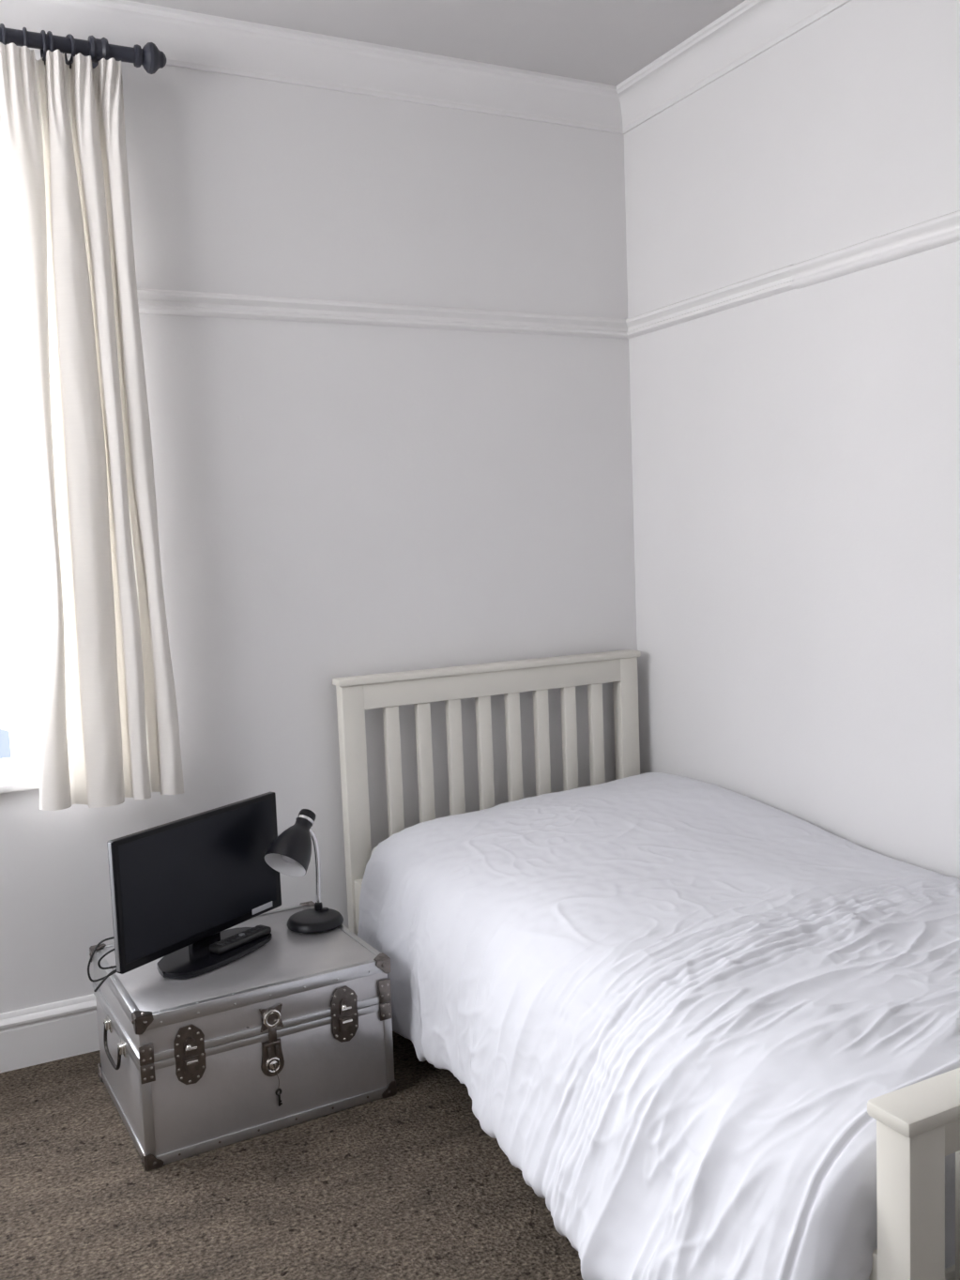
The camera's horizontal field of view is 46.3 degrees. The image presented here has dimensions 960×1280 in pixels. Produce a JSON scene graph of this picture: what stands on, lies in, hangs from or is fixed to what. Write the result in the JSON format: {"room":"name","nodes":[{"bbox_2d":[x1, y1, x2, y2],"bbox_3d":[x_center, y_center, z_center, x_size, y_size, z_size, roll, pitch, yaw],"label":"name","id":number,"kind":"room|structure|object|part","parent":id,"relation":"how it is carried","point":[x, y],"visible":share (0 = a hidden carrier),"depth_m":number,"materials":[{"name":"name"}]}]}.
{"room":"bedroom","nodes":[
{"label":"bedroom","id":0,"kind":"room"},
{"bbox_2d":[0,1030,583,1279],"bbox_3d":[-0.001,1.280,1.093,3.890,0.120,4.740,-5,6,-27],"label":"floor","id":1,"kind":"structure","parent":0,"point":[409,1184],"depth_m":2.27,"materials":[{"name":"carpet"}]},
{"bbox_2d":[89,900,396,1171],"bbox_3d":[-0.581,0.919,2.720,0.622,0.341,0.524,-5,6,-29],"label":"trunk","id":2,"kind":"object","parent":1,"relation":"on","point":[188,1066],"visible":0.95,"depth_m":2.52,"materials":[{"name":"metal"}]},
{"bbox_3d":[-0.839,0.931,2.558,0.014,0.065,0.170,-5,6,-29],"label":"handle","id":3,"kind":"part","parent":2,"relation":"part of","materials":[{"name":"grey metal"}]},
{"bbox_3d":[-0.702,0.894,2.366,0.030,0.082,0.004,-5,6,-29],"label":"guide plate","id":4,"kind":"part","parent":2,"relation":"part of","materials":[{"name":"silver metal"}]},
{"bbox_3d":[-0.623,0.892,2.411,0.067,0.132,0.003,-5,6,-29],"label":"latch plate","id":5,"kind":"part","parent":2,"relation":"part of","materials":[{"name":"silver metal"}]},
{"bbox_3d":[-0.620,0.890,2.407,0.032,0.076,0.009,-5,6,-29],"label":"lever","id":6,"kind":"part","parent":2,"relation":"part of","materials":[{"name":"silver metal"}]},
{"bbox_2d":[106,792,281,978],"bbox_3d":[-0.650,0.589,2.698,0.164,0.338,0.522,1,6,33],"label":"television","id":7,"kind":"object","parent":2,"relation":"on","point":[177,887],"visible":0.94,"depth_m":2.67,"materials":[{"name":"black plastic"}]},
{"bbox_2d":[87,936,116,991],"bbox_3d":[-0.816,0.736,2.585,0.168,0.120,0.043,-7,7,-41],"label":"power cable","id":8,"kind":"object","parent":7,"relation":"attached to","point":[103,979],"visible":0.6,"depth_m":2.56,"materials":[{"name":"black rubber"}]},
{"bbox_2d":[209,924,271,954],"bbox_3d":[-0.585,0.730,2.743,0.042,0.020,0.170,2,7,36],"label":"remote control","id":9,"kind":"object","parent":7,"relation":"on","point":[242,937],"visible":1,"depth_m":2.73,"materials":[{"name":"black plastic"}]},
{"bbox_3d":[-0.588,0.808,2.715,0.576,0.100,0.493,-5,6,-29],"label":"lid","id":10,"kind":"part","parent":2,"relation":"part of","materials":[{"name":"metal"}]},
{"bbox_2d":[274,1068,282,1106],"bbox_3d":[-0.451,1.000,2.511,0.016,0.092,0.010,-5,6,-29],"label":"key","id":11,"kind":"object","parent":2,"relation":"hanging from","point":[277,1089],"visible":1,"depth_m":2.52,"materials":[{"name":"grey metal"}]},
{"bbox_3d":[-0.451,1.026,2.516,0.016,0.041,0.005,-5,6,-29],"label":"blade","id":12,"kind":"part","parent":11,"relation":"part of","materials":[{"name":"grey metal"}]},
{"bbox_2d":[264,808,343,933],"bbox_3d":[-0.442,0.585,2.847,0.145,0.299,0.201,0,6,26],"label":"desk lamp","id":13,"kind":"object","parent":2,"relation":"on","point":[290,853],"visible":1,"depth_m":2.84,"materials":[{"name":"black metal"}]},
{"bbox_3d":[-0.472,0.528,2.814,0.137,0.143,0.126,-5,6,-27],"label":"lamp shade","id":14,"kind":"part","parent":13,"relation":"part of","materials":[{"name":"black metal"}]},
{"bbox_3d":[-0.466,0.518,2.827,0.050,0.080,0.082,2,7,40],"label":"bulb","id":15,"kind":"part","parent":13,"relation":"part of","materials":[{"name":"clear glass"}]},
{"bbox_3d":[-0.431,0.591,2.909,0.017,0.230,0.043,2,7,35],"label":"stem","id":16,"kind":"part","parent":13,"relation":"part of","materials":[{"name":"silver metal"}]},
{"bbox_3d":[-0.312,0.863,2.586,0.067,0.132,0.003,-5,6,-29],"label":"latch plate","id":17,"kind":"part","parent":2,"relation":"part of","materials":[{"name":"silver metal"}]},
{"bbox_3d":[-0.309,0.861,2.582,0.032,0.076,0.009,-5,6,-29],"label":"lever","id":18,"kind":"part","parent":2,"relation":"part of","materials":[{"name":"silver metal"}]},
{"bbox_3d":[-0.223,0.845,2.635,0.030,0.096,0.004,-5,6,-29],"label":"guide plate","id":19,"kind":"part","parent":2,"relation":"part of","materials":[{"name":"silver metal"}]},
{"bbox_2d":[332,649,959,1279],"bbox_3d":[0.519,0.598,2.540,1.022,0.928,2.060,-5,6,-27],"label":"bed","id":20,"kind":"object","parent":1,"relation":"on","point":[918,1124],"visible":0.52,"depth_m":3.22,"materials":[{"name":"beige paint"}]},
{"bbox_3d":[-0.351,0.579,3.216,0.066,0.908,0.048,-5,6,-27],"label":"headboard post","id":21,"kind":"part","parent":20,"relation":"part of","materials":[{"name":"beige paint"}]},
{"bbox_3d":[0.051,0.127,3.384,0.878,0.072,0.036,-5,6,-27],"label":"headboard rail","id":22,"kind":"part","parent":20,"relation":"part of","materials":[{"name":"beige paint"}]},
{"bbox_3d":[0.098,0.822,2.344,0.026,0.152,1.950,-5,6,-27],"label":"rail","id":23,"kind":"part","parent":20,"relation":"part of","materials":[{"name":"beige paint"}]},
{"bbox_3d":[0.481,0.507,3.638,0.066,0.908,0.048,-5,6,-27],"label":"headboard post","id":24,"kind":"part","parent":20,"relation":"part of","materials":[{"name":"beige paint"}]},
{"bbox_2d":[357,772,959,1279],"bbox_3d":[0.464,0.750,2.518,1.237,0.526,1.899,-5,6,-27],"label":"duvet","id":25,"kind":"object","parent":20,"relation":"on","point":[678,1006],"visible":0.96,"depth_m":2.05,"materials":[{"name":"white fabric"}]},
{"bbox_3d":[0.562,0.887,1.464,0.064,0.549,0.056,-5,6,-27],"label":"footboard post","id":26,"kind":"part","parent":20,"relation":"part of","materials":[{"name":"beige paint"}]},
{"bbox_3d":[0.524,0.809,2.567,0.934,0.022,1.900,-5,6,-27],"label":"mattress","id":27,"kind":"part","parent":20,"relation":"part of","materials":[{"name":"white fabric"}]},
{"bbox_3d":[0.968,0.607,1.656,0.882,0.059,0.034,-5,6,-27],"label":"footboard rail","id":28,"kind":"part","parent":20,"relation":"part of","materials":[{"name":"beige paint"}]},
{"bbox_2d":[0,44,637,1013],"bbox_3d":[-1.084,-0.253,2.970,3.890,2.665,0.220,-5,6,-27],"label":"wall","id":29,"kind":"structure","parent":0,"point":[382,499],"depth_m":3.19,"materials":[{"name":"paint"}]},
{"bbox_2d":[0,136,40,793],"bbox_3d":[-1.617,-0.420,2.644,1.395,1.661,0.212,-5,6,-27],"label":"window","id":30,"kind":"structure","parent":29,"relation":"in","point":[20,773],"depth_m":2.93,"materials":[{"name":"white paint"}]},
{"bbox_3d":[-1.571,0.398,2.694,1.395,0.021,0.152,-5,6,-27],"label":"sill","id":31,"kind":"part","parent":30,"relation":"part of","materials":[{"name":"white paint"}]},
{"bbox_2d":[0,993,99,1073],"bbox_3d":[-0.980,1.007,2.979,3.450,0.148,0.023,-5,6,-27],"label":"baseboard","id":32,"kind":"structure","parent":29,"relation":"attached to","point":[43,1033],"depth_m":2.90,"materials":[{"name":"white paint"}]},
{"bbox_2d":[0,26,166,74],"bbox_3d":[-1.608,-1.374,2.412,1.825,0.072,0.144,-5,6,-27],"label":"curtain rod","id":33,"kind":"object","parent":29,"relation":"attached to","point":[151,58],"visible":0.8,"depth_m":2.70,"materials":[{"name":"grey paint"}]},
{"bbox_2d":[0,23,6,45],"bbox_3d":[-1.116,-1.398,2.622,0.009,0.078,0.068,-5,6,-30],"label":"curtain ring","id":34,"kind":"object","parent":33,"relation":"hanging from","point":[4,34],"visible":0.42,"depth_m":2.60,"materials":[{"name":"grey paint"}]},
{"bbox_2d":[22,27,28,47],"bbox_3d":[-1.071,-1.402,2.644,0.009,0.078,0.068,-4,6,-22],"label":"curtain ring","id":35,"kind":"object","parent":33,"relation":"hanging from","point":[24,31],"visible":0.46,"depth_m":2.62,"materials":[{"name":"grey metal"}]},
{"bbox_2d":[40,30,46,65],"bbox_3d":[-1.036,-1.405,2.663,0.009,0.078,0.068,-5,6,-27],"label":"curtain ring","id":36,"kind":"object","parent":33,"relation":"hanging from","point":[43,52],"visible":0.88,"depth_m":2.64,"materials":[{"name":"grey metal"}]},
{"bbox_2d":[46,30,54,51],"bbox_3d":[-1.023,-1.406,2.669,0.009,0.078,0.068,-5,6,-30],"label":"curtain ring","id":37,"kind":"object","parent":33,"relation":"hanging from","point":[52,47],"visible":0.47,"depth_m":2.64,"materials":[{"name":"grey metal"}]},
{"bbox_2d":[62,33,76,68],"bbox_3d":[-0.984,-1.409,2.689,0.009,0.078,0.068,-7,7,-39],"label":"curtain ring","id":38,"kind":"object","parent":33,"relation":"hanging from","point":[69,62],"visible":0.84,"depth_m":2.67,"materials":[{"name":"grey metal"}]},
{"bbox_2d":[0,42,184,810],"bbox_3d":[-0.963,-0.488,2.757,0.353,1.811,0.089,-5,6,-27],"label":"curtain","id":39,"kind":"object","parent":33,"relation":"hanging from","point":[110,734],"visible":1,"depth_m":2.74,"materials":[{"name":"beige fabric"}]},
{"bbox_2d":[137,263,795,338],"bbox_3d":[-0.068,-0.908,2.888,1.615,0.062,0.767,-5,6,-27],"label":"trim","id":40,"kind":"structure","parent":29,"relation":"attached to","point":[779,281],"depth_m":3.18,"materials":[{"name":"white paint"}]},
{"bbox_2d":[127,0,745,85],"bbox_3d":[-0.109,-1.506,0.833,3.890,0.150,4.740,-5,6,-27],"label":"ceiling","id":41,"kind":"structure","parent":0,"point":[602,41],"depth_m":2.99,"materials":[{"name":"paint"}]},
{"bbox_2d":[623,0,959,879],"bbox_3d":[1.627,-0.239,1.693,0.220,2.665,4.520,-5,6,-27],"label":"wall","id":42,"kind":"structure","parent":0,"point":[796,452],"depth_m":2.92,"materials":[{"name":"paint"}]},
{"bbox_2d":[0,0,851,134],"bbox_3d":[-0.104,-1.376,0.845,3.450,0.111,4.300,-5,6,-27],"label":"trim","id":43,"kind":"structure","parent":42,"relation":"attached to","point":[188,39],"depth_m":3.06,"materials":[{"name":"paint"}]},
{"bbox_2d":[789,210,959,289],"bbox_3d":[1.616,-0.826,1.336,0.031,0.062,3.532,-5,6,-27],"label":"trim","id":44,"kind":"structure","parent":42,"relation":"attached to","point":[943,230],"depth_m":2.64,"materials":[{"name":"white paint"}]},
{"label":"outside","id":45,"kind":"structure","parent":0,"visible":0},
{"bbox_2d":[0,633,48,757],"bbox_3d":[-13.399,1.612,20.318,50.000,0.120,38.000,-5,6,-27],"label":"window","id":46,"kind":"structure","parent":45,"point":[23,659],"depth_m":24.23,"materials":[{"name":"white glass"}]},
{"bbox_2d":[0,716,11,759],"bbox_3d":[-7.489,1.318,12.291,4.220,1.500,1.760,-5,6,-27],"label":"parked car","id":47,"kind":"object","parent":46,"relation":"on","point":[5,741],"visible":0.5,"depth_m":12.46,"materials":[{"name":"grey paint"}]}
]}

